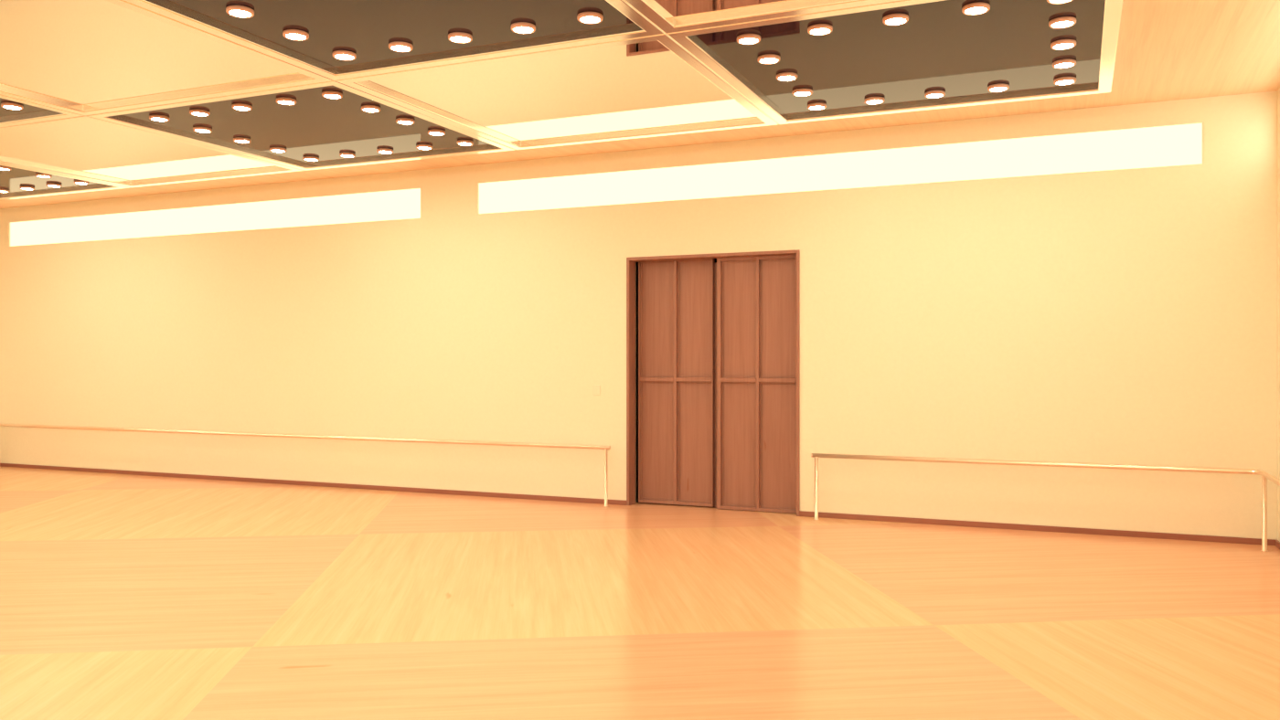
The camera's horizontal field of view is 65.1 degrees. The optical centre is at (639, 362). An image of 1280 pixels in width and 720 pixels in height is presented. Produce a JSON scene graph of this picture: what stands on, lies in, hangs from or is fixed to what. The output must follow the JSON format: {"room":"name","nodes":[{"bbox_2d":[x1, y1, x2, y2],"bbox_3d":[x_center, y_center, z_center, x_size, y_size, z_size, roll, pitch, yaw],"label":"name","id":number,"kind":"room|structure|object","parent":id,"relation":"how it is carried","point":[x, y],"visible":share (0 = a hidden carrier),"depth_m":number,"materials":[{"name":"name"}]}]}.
{"room":"dance studio","nodes":[
{"label":"dance studio","id":0,"kind":"room"},
{"bbox_2d":[0,90,1277,540],"bbox_3d":[-2.000,-0.365,11.496,16.363,3.731,0.250,0,0,24],"label":"wall","id":1,"kind":"structure","parent":0,"point":[1127,317],"depth_m":10.06,"materials":[{"name":"paint"}]},
{"bbox_2d":[8,187,421,247],"bbox_3d":[-5.803,-1.849,13.049,7.169,0.372,0.056,0,0,24],"label":"window","id":2,"kind":"structure","parent":1,"relation":"in","point":[401,204],"depth_m":12.81,"materials":[{"name":"white glass"}]},
{"bbox_2d":[0,463,1276,545],"bbox_3d":[-2.053,1.475,11.373,15.863,0.050,0.018,0,0,24],"label":"baseboard","id":3,"kind":"structure","parent":1,"relation":"attached to","point":[1015,527],"depth_m":9.77,"materials":[{"name":"brown wood"}]},
{"bbox_2d":[626,249,799,516],"bbox_3d":[0.757,0.197,10.286,1.854,2.606,0.252,0,0,24],"label":"door","id":4,"kind":"structure","parent":1,"relation":"in","point":[719,342],"depth_m":10.28,"materials":[{"name":"brown wood"}]},
{"bbox_2d":[477,120,1204,214],"bbox_3d":[1.463,-1.849,9.889,7.172,0.372,0.056,0,0,24],"label":"window","id":5,"kind":"structure","parent":1,"relation":"in","point":[1182,144],"depth_m":9.58,"materials":[{"name":"white glass"}]},
{"bbox_2d":[0,467,1279,719],"bbox_3d":[-4.556,1.560,5.618,16.363,0.120,13.070,0,0,24],"label":"floor","id":6,"kind":"structure","parent":0,"point":[123,597],"depth_m":5.99,"materials":[{"name":"wood"}]},
{"bbox_2d":[0,424,610,506],"bbox_3d":[-7.196,1.182,6.883,9.784,0.636,12.085,0,0,24],"label":"handrail","id":7,"kind":"object","parent":6,"relation":"on","point":[522,444],"visible":1,"depth_m":11.73,"materials":[{"name":"beige metal"}]},
{"bbox_2d":[810,453,1279,552],"bbox_3d":[0.949,1.182,3.341,3.722,0.636,12.085,0,0,24],"label":"handrail","id":8,"kind":"object","parent":6,"relation":"on","point":[1265,475],"visible":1,"depth_m":8.66,"materials":[{"name":"beige metal"}]},
{"bbox_2d":[0,0,1279,208],"bbox_3d":[-4.556,-2.291,5.618,16.363,0.120,13.070,0,0,24],"label":"ceiling","id":9,"kind":"structure","parent":0,"point":[1168,49],"depth_m":8.14,"materials":[{"name":"beige paint"}]},
{"bbox_2d":[0,94,84,127],"bbox_3d":[-6.561,-2.180,7.952,2.695,0.101,2.695,0,0,24],"label":"ceiling panel","id":10,"kind":"object","parent":9,"relation":"attached to","point":[32,112],"visible":0.45,"depth_m":8.67,"materials":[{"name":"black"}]},
{"bbox_2d":[0,102,23,110],"bbox_3d":[-5.261,-2.151,8.404,0.162,0.028,0.162,0,0,24],"label":"recessed light","id":11,"kind":"object","parent":10,"relation":"attached to","point":[6,105],"visible":1,"depth_m":8.36,"materials":[{"name":"beige"}]},
{"bbox_2d":[3,106,21,109],"bbox_3d":[-5.261,-2.141,8.404,0.124,0.008,0.124,0,0,24],"label":"diffuser","id":12,"kind":"object","parent":11,"relation":"attached to","point":[5,107],"depth_m":8.39,"materials":[{"name":"white plastic"}]},
{"bbox_2d":[0,163,129,200],"bbox_3d":[-7.960,-2.180,11.503,2.695,0.101,2.695,0,0,24],"label":"ceiling panel","id":13,"kind":"object","parent":9,"relation":"attached to","point":[12,180],"visible":0.5,"depth_m":12.15,"materials":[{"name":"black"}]},
{"bbox_2d":[0,188,9,192],"bbox_3d":[-7.977,-2.151,12.529,0.162,0.028,0.162,0,0,24],"label":"recessed light","id":14,"kind":"object","parent":13,"relation":"attached to","point":[1,190],"visible":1,"depth_m":12.50,"materials":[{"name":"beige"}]},
{"bbox_2d":[0,165,11,170],"bbox_3d":[-7.040,-2.151,11.081,0.162,0.028,0.162,0,0,24],"label":"recessed light","id":15,"kind":"object","parent":13,"relation":"attached to","point":[3,168],"visible":0.98,"depth_m":11.06,"materials":[{"name":"beige glass"}]},
{"bbox_2d":[20,185,34,190],"bbox_3d":[-7.538,-2.151,12.338,0.162,0.028,0.162,0,0,24],"label":"recessed light","id":16,"kind":"object","parent":13,"relation":"attached to","point":[25,187],"visible":1,"depth_m":12.30,"materials":[{"name":"beige"}]},
{"bbox_2d":[35,173,52,178],"bbox_3d":[-6.850,-2.151,11.518,0.162,0.028,0.162,0,0,24],"label":"recessed light","id":17,"kind":"object","parent":13,"relation":"attached to","point":[44,176],"visible":0.97,"depth_m":11.47,"materials":[{"name":"beige"}]},
{"bbox_2d":[46,182,61,187],"bbox_3d":[-7.099,-2.151,12.147,0.162,0.028,0.162,0,0,24],"label":"recessed light","id":18,"kind":"object","parent":13,"relation":"attached to","point":[51,185],"visible":1,"depth_m":12.11,"materials":[{"name":"beige"}]},
{"bbox_2d":[74,180,88,184],"bbox_3d":[-6.659,-2.151,11.956,0.162,0.028,0.162,0,0,24],"label":"recessed light","id":19,"kind":"object","parent":13,"relation":"attached to","point":[79,182],"visible":0.99,"depth_m":11.92,"materials":[{"name":"beige"}]},
{"bbox_2d":[0,115,304,187],"bbox_3d":[-5.485,-2.180,10.427,2.695,0.101,2.695,0,0,24],"label":"ceiling panel","id":20,"kind":"object","parent":9,"relation":"attached to","point":[85,147],"visible":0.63,"depth_m":10.48,"materials":[{"name":"white"}]},
{"bbox_2d":[0,0,332,115],"bbox_3d":[-4.086,-2.180,6.875,2.695,0.101,2.695,0,0,24],"label":"ceiling panel","id":21,"kind":"object","parent":9,"relation":"attached to","point":[80,57],"visible":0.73,"depth_m":7.18,"materials":[{"name":"white paint"}]},
{"bbox_2d":[86,80,515,170],"bbox_3d":[-3.010,-2.180,9.350,2.695,0.101,2.695,0,0,24],"label":"ceiling panel","id":22,"kind":"object","parent":9,"relation":"attached to","point":[323,128],"visible":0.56,"depth_m":9.22,"materials":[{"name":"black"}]},
{"bbox_2d":[149,114,169,121],"bbox_3d":[-4.227,-2.151,8.818,0.162,0.028,0.162,0,0,24],"label":"recessed light","id":23,"kind":"object","parent":22,"relation":"attached to","point":[154,117],"visible":1,"depth_m":8.77,"materials":[{"name":"beige glass"}]},
{"bbox_2d":[151,117,167,121],"bbox_3d":[-4.227,-2.141,8.818,0.124,0.008,0.124,0,0,24],"label":"diffuser","id":24,"kind":"object","parent":23,"relation":"attached to","point":[153,119],"depth_m":8.80,"materials":[{"name":"white plastic"}]},
{"bbox_2d":[189,108,210,117],"bbox_3d":[-3.788,-2.151,8.626,0.162,0.028,0.162,0,0,24],"label":"recessed light","id":25,"kind":"object","parent":22,"relation":"attached to","point":[195,112],"visible":1,"depth_m":8.58,"materials":[{"name":"beige"}]},
{"bbox_2d":[192,112,207,116],"bbox_3d":[-3.788,-2.141,8.626,0.124,0.008,0.124,0,0,24],"label":"diffuser","id":26,"kind":"object","parent":25,"relation":"attached to","point":[193,113],"depth_m":8.61,"materials":[{"name":"white plastic"}]},
{"bbox_2d":[192,126,212,133],"bbox_3d":[-4.037,-2.151,9.255,0.162,0.028,0.162,0,0,24],"label":"recessed light","id":27,"kind":"object","parent":22,"relation":"attached to","point":[198,129],"visible":1,"depth_m":9.21,"materials":[{"name":"beige"}]},
{"bbox_2d":[195,129,209,132],"bbox_3d":[-4.037,-2.141,9.255,0.124,0.008,0.124,0,0,24],"label":"diffuser","id":28,"kind":"object","parent":27,"relation":"attached to","point":[197,131],"depth_m":9.25,"materials":[{"name":"white plastic"}]},
{"bbox_2d":[231,103,252,111],"bbox_3d":[-3.349,-2.151,8.435,0.162,0.028,0.162,0,0,24],"label":"recessed light","id":29,"kind":"object","parent":22,"relation":"attached to","point":[236,106],"visible":1,"depth_m":8.39,"materials":[{"name":"beige"}]},
{"bbox_2d":[234,106,249,110],"bbox_3d":[-3.349,-2.141,8.435,0.124,0.008,0.124,0,0,24],"label":"diffuser","id":30,"kind":"object","parent":29,"relation":"attached to","point":[235,108],"depth_m":8.42,"materials":[{"name":"white plastic"}]},
{"bbox_2d":[233,137,250,143],"bbox_3d":[-3.847,-2.151,9.692,0.162,0.028,0.162,0,0,24],"label":"recessed light","id":31,"kind":"object","parent":22,"relation":"attached to","point":[241,140],"visible":1,"depth_m":9.65,"materials":[{"name":"beige"}]},
{"bbox_2d":[269,147,286,152],"bbox_3d":[-3.656,-2.151,10.130,0.162,0.028,0.162,0,0,24],"label":"recessed light","id":32,"kind":"object","parent":22,"relation":"attached to","point":[272,149],"visible":1,"depth_m":10.09,"materials":[{"name":"beige"}]},
{"bbox_2d":[272,149,284,152],"bbox_3d":[-3.656,-2.141,10.130,0.124,0.008,0.124,0,0,24],"label":"diffuser","id":33,"kind":"object","parent":32,"relation":"attached to","point":[274,151],"depth_m":10.13,"materials":[{"name":"white plastic"}]},
{"bbox_2d":[276,96,296,105],"bbox_3d":[-2.909,-2.151,8.244,0.162,0.028,0.162,0,0,24],"label":"recessed light","id":34,"kind":"object","parent":22,"relation":"attached to","point":[283,101],"visible":1,"depth_m":8.21,"materials":[{"name":"beige"}]},
{"bbox_2d":[277,100,293,104],"bbox_3d":[-2.909,-2.141,8.244,0.124,0.008,0.124,0,0,24],"label":"diffuser","id":35,"kind":"object","parent":34,"relation":"attached to","point":[279,101],"depth_m":8.22,"materials":[{"name":"white plastic"}]},
{"bbox_2d":[302,156,319,161],"bbox_3d":[-3.466,-2.151,10.567,0.162,0.028,0.162,0,0,24],"label":"recessed light","id":36,"kind":"object","parent":22,"relation":"attached to","point":[305,158],"visible":1,"depth_m":10.53,"materials":[{"name":"beige"}]},
{"bbox_2d":[321,90,342,99],"bbox_3d":[-2.470,-2.151,8.053,0.162,0.028,0.162,0,0,24],"label":"recessed light","id":37,"kind":"object","parent":22,"relation":"attached to","point":[329,94],"visible":1,"depth_m":8.02,"materials":[{"name":"beige"}]},
{"bbox_2d":[324,95,340,98],"bbox_3d":[-2.470,-2.141,8.053,0.124,0.008,0.124,0,0,24],"label":"diffuser","id":38,"kind":"object","parent":37,"relation":"attached to","point":[325,96],"depth_m":8.05,"materials":[{"name":"white plastic"}]},
{"bbox_2d":[339,152,355,158],"bbox_3d":[-3.027,-2.151,10.376,0.162,0.028,0.162,0,0,24],"label":"recessed light","id":39,"kind":"object","parent":22,"relation":"attached to","point":[342,154],"visible":1,"depth_m":10.34,"materials":[{"name":"beige"}]},
{"bbox_2d":[361,105,380,112],"bbox_3d":[-2.280,-2.151,8.491,0.162,0.028,0.162,0,0,24],"label":"recessed light","id":40,"kind":"object","parent":22,"relation":"attached to","point":[365,108],"visible":1,"depth_m":8.45,"materials":[{"name":"beige"}]},
{"bbox_2d":[362,108,378,112],"bbox_3d":[-2.280,-2.141,8.491,0.124,0.008,0.124,0,0,24],"label":"diffuser","id":41,"kind":"object","parent":40,"relation":"attached to","point":[364,110],"depth_m":8.48,"materials":[{"name":"white plastic"}]},
{"bbox_2d":[376,148,393,153],"bbox_3d":[-2.588,-2.151,10.185,0.162,0.028,0.162,0,0,24],"label":"recessed light","id":42,"kind":"object","parent":22,"relation":"attached to","point":[380,150],"visible":1,"depth_m":10.13,"materials":[{"name":"beige"}]},
{"bbox_2d":[395,117,414,125],"bbox_3d":[-2.090,-2.151,8.928,0.162,0.028,0.162,0,0,24],"label":"recessed light","id":43,"kind":"object","parent":22,"relation":"attached to","point":[400,121],"visible":1,"depth_m":8.89,"materials":[{"name":"beige"}]},
{"bbox_2d":[398,121,412,124],"bbox_3d":[-2.090,-2.141,8.928,0.124,0.008,0.124,0,0,24],"label":"diffuser","id":44,"kind":"object","parent":43,"relation":"attached to","point":[400,122],"depth_m":8.93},
{"bbox_2d":[416,144,432,149],"bbox_3d":[-2.148,-2.151,9.994,0.162,0.028,0.162,0,0,24],"label":"recessed light","id":45,"kind":"object","parent":22,"relation":"attached to","point":[418,146],"visible":1,"depth_m":9.96,"materials":[{"name":"beige"}]},
{"bbox_2d":[418,147,430,149],"bbox_3d":[-2.148,-2.141,9.994,0.124,0.008,0.124,0,0,24],"label":"diffuser","id":46,"kind":"object","parent":45,"relation":"attached to","point":[421,148],"depth_m":10.00,"materials":[{"name":"white plastic"}]},
{"bbox_2d":[427,128,445,136],"bbox_3d":[-1.899,-2.151,9.366,0.162,0.028,0.162,0,0,24],"label":"recessed light","id":47,"kind":"object","parent":22,"relation":"attached to","point":[437,133],"visible":1,"depth_m":9.32,"materials":[{"name":"beige"}]},
{"bbox_2d":[429,132,443,135],"bbox_3d":[-1.899,-2.141,9.366,0.124,0.008,0.124,0,0,24],"label":"diffuser","id":48,"kind":"object","parent":47,"relation":"attached to","point":[431,133],"depth_m":9.36,"materials":[{"name":"white plastic"}]},
{"bbox_2d":[457,139,473,146],"bbox_3d":[-1.709,-2.151,9.803,0.162,0.028,0.162,0,0,24],"label":"recessed light","id":49,"kind":"object","parent":22,"relation":"attached to","point":[465,143],"visible":1,"depth_m":9.75,"materials":[{"name":"beige"}]},
{"bbox_2d":[458,142,470,145],"bbox_3d":[-1.709,-2.141,9.803,0.124,0.008,0.124,0,0,24],"label":"diffuser","id":50,"kind":"object","parent":49,"relation":"attached to","point":[460,144],"depth_m":9.79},
{"bbox_2d":[124,0,664,80],"bbox_3d":[-1.611,-2.180,5.799,2.695,0.101,2.695,0,0,24],"label":"ceiling panel","id":51,"kind":"object","parent":9,"relation":"attached to","point":[366,28],"visible":0.85,"depth_m":6.43,"materials":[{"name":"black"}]},
{"bbox_2d":[225,5,254,18],"bbox_3d":[-2.448,-2.151,6.141,0.162,0.028,0.162,0,0,24],"label":"recessed light","id":52,"kind":"object","parent":51,"relation":"attached to","point":[237,11],"visible":1,"depth_m":6.11,"materials":[{"name":"beige"}]},
{"bbox_2d":[229,10,251,17],"bbox_3d":[-2.448,-2.141,6.141,0.124,0.008,0.124,0,0,24],"label":"diffuser","id":53,"kind":"object","parent":52,"relation":"attached to","point":[234,13],"depth_m":6.13,"materials":[{"name":"white plastic"}]},
{"bbox_2d":[282,29,309,41],"bbox_3d":[-2.258,-2.151,6.578,0.162,0.028,0.162,0,0,24],"label":"recessed light","id":54,"kind":"object","parent":51,"relation":"attached to","point":[297,35],"visible":1,"depth_m":6.54,"materials":[{"name":"beige"}]},
{"bbox_2d":[286,33,305,40],"bbox_3d":[-2.258,-2.141,6.578,0.124,0.008,0.124,0,0,24],"label":"diffuser","id":55,"kind":"object","parent":54,"relation":"attached to","point":[293,37],"depth_m":6.58,"materials":[{"name":"white plastic"}]},
{"bbox_2d":[332,50,356,60],"bbox_3d":[-2.068,-2.151,7.016,0.162,0.028,0.162,0,0,24],"label":"recessed light","id":56,"kind":"object","parent":51,"relation":"attached to","point":[342,55],"visible":1,"depth_m":6.98,"materials":[{"name":"beige glass"}]},
{"bbox_2d":[335,54,353,59],"bbox_3d":[-2.068,-2.141,7.016,0.124,0.008,0.124,0,0,24],"label":"diffuser","id":57,"kind":"object","parent":56,"relation":"attached to","point":[338,57],"depth_m":7.01,"materials":[{"name":"white plastic"}]},
{"bbox_2d":[388,41,413,52],"bbox_3d":[-1.628,-2.151,6.825,0.162,0.028,0.162,0,0,24],"label":"recessed light","id":58,"kind":"object","parent":51,"relation":"attached to","point":[396,46],"visible":1,"depth_m":6.79,"materials":[{"name":"beige glass"}]},
{"bbox_2d":[391,45,409,51],"bbox_3d":[-1.628,-2.141,6.825,0.124,0.008,0.124,0,0,24],"label":"diffuser","id":59,"kind":"object","parent":58,"relation":"attached to","point":[393,48],"depth_m":6.81,"materials":[{"name":"white plastic"}]},
{"bbox_2d":[448,32,472,43],"bbox_3d":[-1.189,-2.151,6.634,0.162,0.028,0.162,0,0,24],"label":"recessed light","id":60,"kind":"object","parent":51,"relation":"attached to","point":[462,37],"visible":1,"depth_m":6.60,"materials":[{"name":"beige"}]},
{"bbox_2d":[450,36,469,42],"bbox_3d":[-1.189,-2.141,6.634,0.124,0.008,0.124,0,0,24],"label":"diffuser","id":61,"kind":"object","parent":60,"relation":"attached to","point":[453,38],"depth_m":6.62,"materials":[{"name":"white plastic"}]},
{"bbox_2d":[510,21,535,33],"bbox_3d":[-0.750,-2.151,6.443,0.162,0.028,0.162,0,0,24],"label":"recessed light","id":62,"kind":"object","parent":51,"relation":"attached to","point":[519,27],"visible":1,"depth_m":6.41,"materials":[{"name":"beige"}]},
{"bbox_2d":[513,27,533,32],"bbox_3d":[-0.750,-2.141,6.443,0.124,0.008,0.124,0,0,24],"label":"diffuser","id":63,"kind":"object","parent":62,"relation":"attached to","point":[516,29],"depth_m":6.44,"materials":[{"name":"white plastic"}]},
{"bbox_2d":[576,11,603,23],"bbox_3d":[-0.310,-2.151,6.252,0.162,0.028,0.162,0,0,24],"label":"recessed light","id":64,"kind":"object","parent":51,"relation":"attached to","point":[585,17],"visible":1,"depth_m":6.21,"materials":[{"name":"beige glass"}]},
{"bbox_2d":[580,16,599,22],"bbox_3d":[-0.310,-2.141,6.252,0.124,0.008,0.124,0,0,24],"label":"diffuser","id":65,"kind":"object","parent":64,"relation":"attached to","point":[583,19],"depth_m":6.24,"materials":[{"name":"white plastic"}]},
{"bbox_2d":[335,32,778,149],"bbox_3d":[-0.535,-2.180,8.274,2.695,0.101,2.695,0,0,24],"label":"ceiling panel","id":66,"kind":"object","parent":9,"relation":"attached to","point":[650,86],"visible":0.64,"depth_m":8.06,"materials":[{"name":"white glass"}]},
{"bbox_2d":[624,0,900,33],"bbox_3d":[0.864,-2.180,4.722,2.695,0.101,2.695,0,0,24],"label":"ceiling panel","id":67,"kind":"object","parent":9,"relation":"attached to","point":[669,16],"visible":1,"depth_m":6.11,"materials":[{"name":"white"}]},
{"bbox_2d":[666,0,1123,124],"bbox_3d":[1.940,-2.180,7.197,2.695,0.101,2.695,0,0,24],"label":"ceiling panel","id":68,"kind":"object","parent":9,"relation":"attached to","point":[940,47],"visible":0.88,"depth_m":7.06,"materials":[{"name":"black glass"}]},
{"bbox_2d":[736,33,760,44],"bbox_3d":[0.723,-2.151,6.665,0.162,0.028,0.162,0,0,24],"label":"recessed light","id":69,"kind":"object","parent":68,"relation":"attached to","point":[745,38],"visible":1,"depth_m":6.63,"materials":[{"name":"beige"}]},
{"bbox_2d":[739,38,757,43],"bbox_3d":[0.723,-2.141,6.665,0.124,0.008,0.124,0,0,24],"label":"diffuser","id":70,"kind":"object","parent":69,"relation":"attached to","point":[741,40],"depth_m":6.66,"materials":[{"name":"white plastic"}]},
{"bbox_2d":[757,53,780,63],"bbox_3d":[0.913,-2.151,7.102,0.162,0.028,0.162,0,0,24],"label":"recessed light","id":71,"kind":"object","parent":68,"relation":"attached to","point":[767,58],"visible":1,"depth_m":7.07,"materials":[{"name":"beige"}]},
{"bbox_2d":[760,58,778,63],"bbox_3d":[0.913,-2.141,7.102,0.124,0.008,0.124,0,0,24],"label":"diffuser","id":72,"kind":"object","parent":71,"relation":"attached to","point":[762,60],"depth_m":7.09,"materials":[{"name":"white plastic"}]},
{"bbox_2d":[776,72,797,81],"bbox_3d":[1.103,-2.151,7.540,0.162,0.028,0.162,0,0,24],"label":"recessed light","id":73,"kind":"object","parent":68,"relation":"attached to","point":[784,76],"visible":1,"depth_m":7.50,"materials":[{"name":"beige"}]},
{"bbox_2d":[778,75,795,80],"bbox_3d":[1.103,-2.141,7.540,0.124,0.008,0.124,0,0,24],"label":"diffuser","id":74,"kind":"object","parent":73,"relation":"attached to","point":[781,78],"depth_m":7.53,"materials":[{"name":"white plastic"}]},
{"bbox_2d":[792,88,812,96],"bbox_3d":[1.294,-2.151,7.977,0.162,0.028,0.162,0,0,24],"label":"recessed light","id":75,"kind":"object","parent":68,"relation":"attached to","point":[799,92],"visible":1,"depth_m":7.94,"materials":[{"name":"beige"}]},
{"bbox_2d":[794,92,810,95],"bbox_3d":[1.294,-2.141,7.977,0.124,0.008,0.124,0,0,24],"label":"diffuser","id":76,"kind":"object","parent":75,"relation":"attached to","point":[795,93],"depth_m":7.98,"materials":[{"name":"white plastic"}]},
{"bbox_2d":[807,102,826,110],"bbox_3d":[1.484,-2.151,8.414,0.162,0.028,0.162,0,0,24],"label":"recessed light","id":77,"kind":"object","parent":68,"relation":"attached to","point":[816,106],"visible":1,"depth_m":8.37,"materials":[{"name":"beige glass"}]},
{"bbox_2d":[809,106,824,109],"bbox_3d":[1.484,-2.141,8.414,0.124,0.008,0.124,0,0,24],"label":"diffuser","id":78,"kind":"object","parent":77,"relation":"attached to","point":[810,107],"depth_m":8.40,"materials":[{"name":"white plastic"}]},
{"bbox_2d":[807,23,832,35],"bbox_3d":[1.162,-2.151,6.474,0.162,0.028,0.162,0,0,24],"label":"recessed light","id":79,"kind":"object","parent":68,"relation":"attached to","point":[818,29],"visible":1,"depth_m":6.44,"materials":[{"name":"beige"}]},
{"bbox_2d":[810,28,829,34],"bbox_3d":[1.162,-2.141,6.474,0.124,0.008,0.124,0,0,24],"label":"diffuser","id":80,"kind":"object","parent":79,"relation":"attached to","point":[813,31],"depth_m":6.47,"materials":[{"name":"white plastic"}]},
{"bbox_2d":[864,96,885,104],"bbox_3d":[1.923,-2.151,8.223,0.162,0.028,0.162,0,0,24],"label":"recessed light","id":81,"kind":"object","parent":68,"relation":"attached to","point":[871,100],"visible":1,"depth_m":8.19,"materials":[{"name":"beige"}]},
{"bbox_2d":[866,100,882,104],"bbox_3d":[1.923,-2.141,8.223,0.124,0.008,0.124,0,0,24],"label":"diffuser","id":82,"kind":"object","parent":81,"relation":"attached to","point":[868,101],"depth_m":8.22,"materials":[{"name":"white plastic"}]},
{"bbox_2d":[882,13,908,25],"bbox_3d":[1.601,-2.151,6.283,0.162,0.028,0.162,0,0,24],"label":"recessed light","id":83,"kind":"object","parent":68,"relation":"attached to","point":[892,19],"visible":1,"depth_m":6.25,"materials":[{"name":"beige"}]},
{"bbox_2d":[885,18,906,24],"bbox_3d":[1.601,-2.141,6.283,0.124,0.008,0.124,0,0,24],"label":"diffuser","id":84,"kind":"object","parent":83,"relation":"attached to","point":[889,21],"depth_m":6.28,"materials":[{"name":"white plastic"}]},
{"bbox_2d":[924,90,945,98],"bbox_3d":[2.362,-2.151,8.032,0.162,0.028,0.162,0,0,24],"label":"recessed light","id":85,"kind":"object","parent":68,"relation":"attached to","point":[932,94],"visible":1,"depth_m":7.99,"materials":[{"name":"beige"}]},
{"bbox_2d":[927,94,942,97],"bbox_3d":[2.362,-2.141,8.032,0.124,0.008,0.124,0,0,24],"label":"diffuser","id":86,"kind":"object","parent":85,"relation":"attached to","point":[928,95],"depth_m":8.02,"materials":[{"name":"white plastic"}]},
{"bbox_2d":[961,1,990,15],"bbox_3d":[2.041,-2.151,6.091,0.162,0.028,0.162,0,0,24],"label":"recessed light","id":87,"kind":"object","parent":68,"relation":"attached to","point":[979,7],"visible":1,"depth_m":6.06,"materials":[{"name":"beige glass"}]},
{"bbox_2d":[965,7,986,14],"bbox_3d":[2.041,-2.141,6.091,0.124,0.008,0.124,0,0,24],"label":"diffuser","id":88,"kind":"object","parent":87,"relation":"attached to","point":[968,10],"depth_m":6.08,"materials":[{"name":"white plastic"}]},
{"bbox_2d":[987,83,1009,92],"bbox_3d":[2.802,-2.151,7.841,0.162,0.028,0.162,0,0,24],"label":"recessed light","id":89,"kind":"object","parent":68,"relation":"attached to","point":[999,87],"visible":1,"depth_m":7.80,"materials":[{"name":"beige"}]},
{"bbox_2d":[990,87,1006,91],"bbox_3d":[2.802,-2.141,7.841,0.124,0.008,0.124,0,0,24],"label":"diffuser","id":90,"kind":"object","parent":89,"relation":"attached to","point":[991,89],"depth_m":7.83,"materials":[{"name":"white plastic"}]},
{"bbox_2d":[1046,0,1073,4],"bbox_3d":[2.480,-2.151,5.901,0.162,0.028,0.162,0,0,24],"label":"recessed light","id":91,"kind":"object","parent":68,"relation":"attached to","point":[1054,2],"visible":1,"depth_m":5.93,"materials":[{"name":"beige glass"}]},
{"bbox_2d":[1050,0,1069,2],"bbox_3d":[2.480,-2.141,5.901,0.124,0.008,0.124,0,0,24],"label":"diffuser","id":92,"kind":"object","parent":91,"relation":"attached to","point":[1051,1],"depth_m":5.93,"materials":[{"name":"white plastic"}]},
{"bbox_2d":[1048,16,1076,28],"bbox_3d":[2.670,-2.151,6.338,0.162,0.028,0.162,0,0,24],"label":"recessed light","id":93,"kind":"object","parent":68,"relation":"attached to","point":[1063,22],"visible":1,"depth_m":6.31,"materials":[{"name":"beige"}]},
{"bbox_2d":[1052,21,1073,27],"bbox_3d":[2.670,-2.141,6.338,0.124,0.008,0.124,0,0,24],"label":"diffuser","id":94,"kind":"object","parent":93,"relation":"attached to","point":[1055,24],"depth_m":6.33,"materials":[{"name":"white plastic"}]},
{"bbox_2d":[1050,39,1076,50],"bbox_3d":[2.861,-2.151,6.775,0.162,0.028,0.162,0,0,24],"label":"recessed light","id":95,"kind":"object","parent":68,"relation":"attached to","point":[1062,44],"visible":1,"depth_m":6.75,"materials":[{"name":"beige"}]},
{"bbox_2d":[1053,43,1073,49],"bbox_3d":[2.861,-2.141,6.775,0.124,0.008,0.124,0,0,24],"label":"diffuser","id":96,"kind":"object","parent":95,"relation":"attached to","point":[1055,46],"depth_m":6.77,"materials":[{"name":"white plastic"}]},
{"bbox_2d":[1052,58,1076,68],"bbox_3d":[3.051,-2.151,7.213,0.162,0.028,0.162,0,0,24],"label":"recessed light","id":97,"kind":"object","parent":68,"relation":"attached to","point":[1066,63],"visible":1,"depth_m":7.18,"materials":[{"name":"beige"}]},
{"bbox_2d":[1055,63,1073,67],"bbox_3d":[3.051,-2.141,7.213,0.124,0.008,0.124,0,0,24],"label":"diffuser","id":98,"kind":"object","parent":97,"relation":"attached to","point":[1057,65],"depth_m":7.20,"materials":[{"name":"white plastic"}]},
{"bbox_2d":[1053,76,1076,85],"bbox_3d":[3.241,-2.151,7.650,0.162,0.028,0.162,0,0,24],"label":"recessed light","id":99,"kind":"object","parent":68,"relation":"attached to","point":[1062,80],"visible":1,"depth_m":7.62,"materials":[{"name":"beige"}]},
{"bbox_2d":[1056,80,1073,85],"bbox_3d":[3.241,-2.141,7.650,0.124,0.008,0.124,0,0,24],"label":"diffuser","id":100,"kind":"object","parent":99,"relation":"attached to","point":[1058,82],"depth_m":7.65,"materials":[{"name":"white plastic"}]},
{"bbox_2d":[1277,87,1279,542],"bbox_3d":[2.782,-0.365,2.290,0.250,3.731,12.820,0,0,24],"label":"wall","id":101,"kind":"structure","parent":0,"point":[1278,90],"depth_m":8.17,"materials":[{"name":"paint"}]},
{"bbox_2d":[1275,540,1279,549],"bbox_3d":[2.705,1.475,2.450,0.018,0.050,12.552,0,0,24],"label":"baseboard","id":102,"kind":"structure","parent":101,"relation":"attached to","point":[1277,543],"depth_m":8.11,"materials":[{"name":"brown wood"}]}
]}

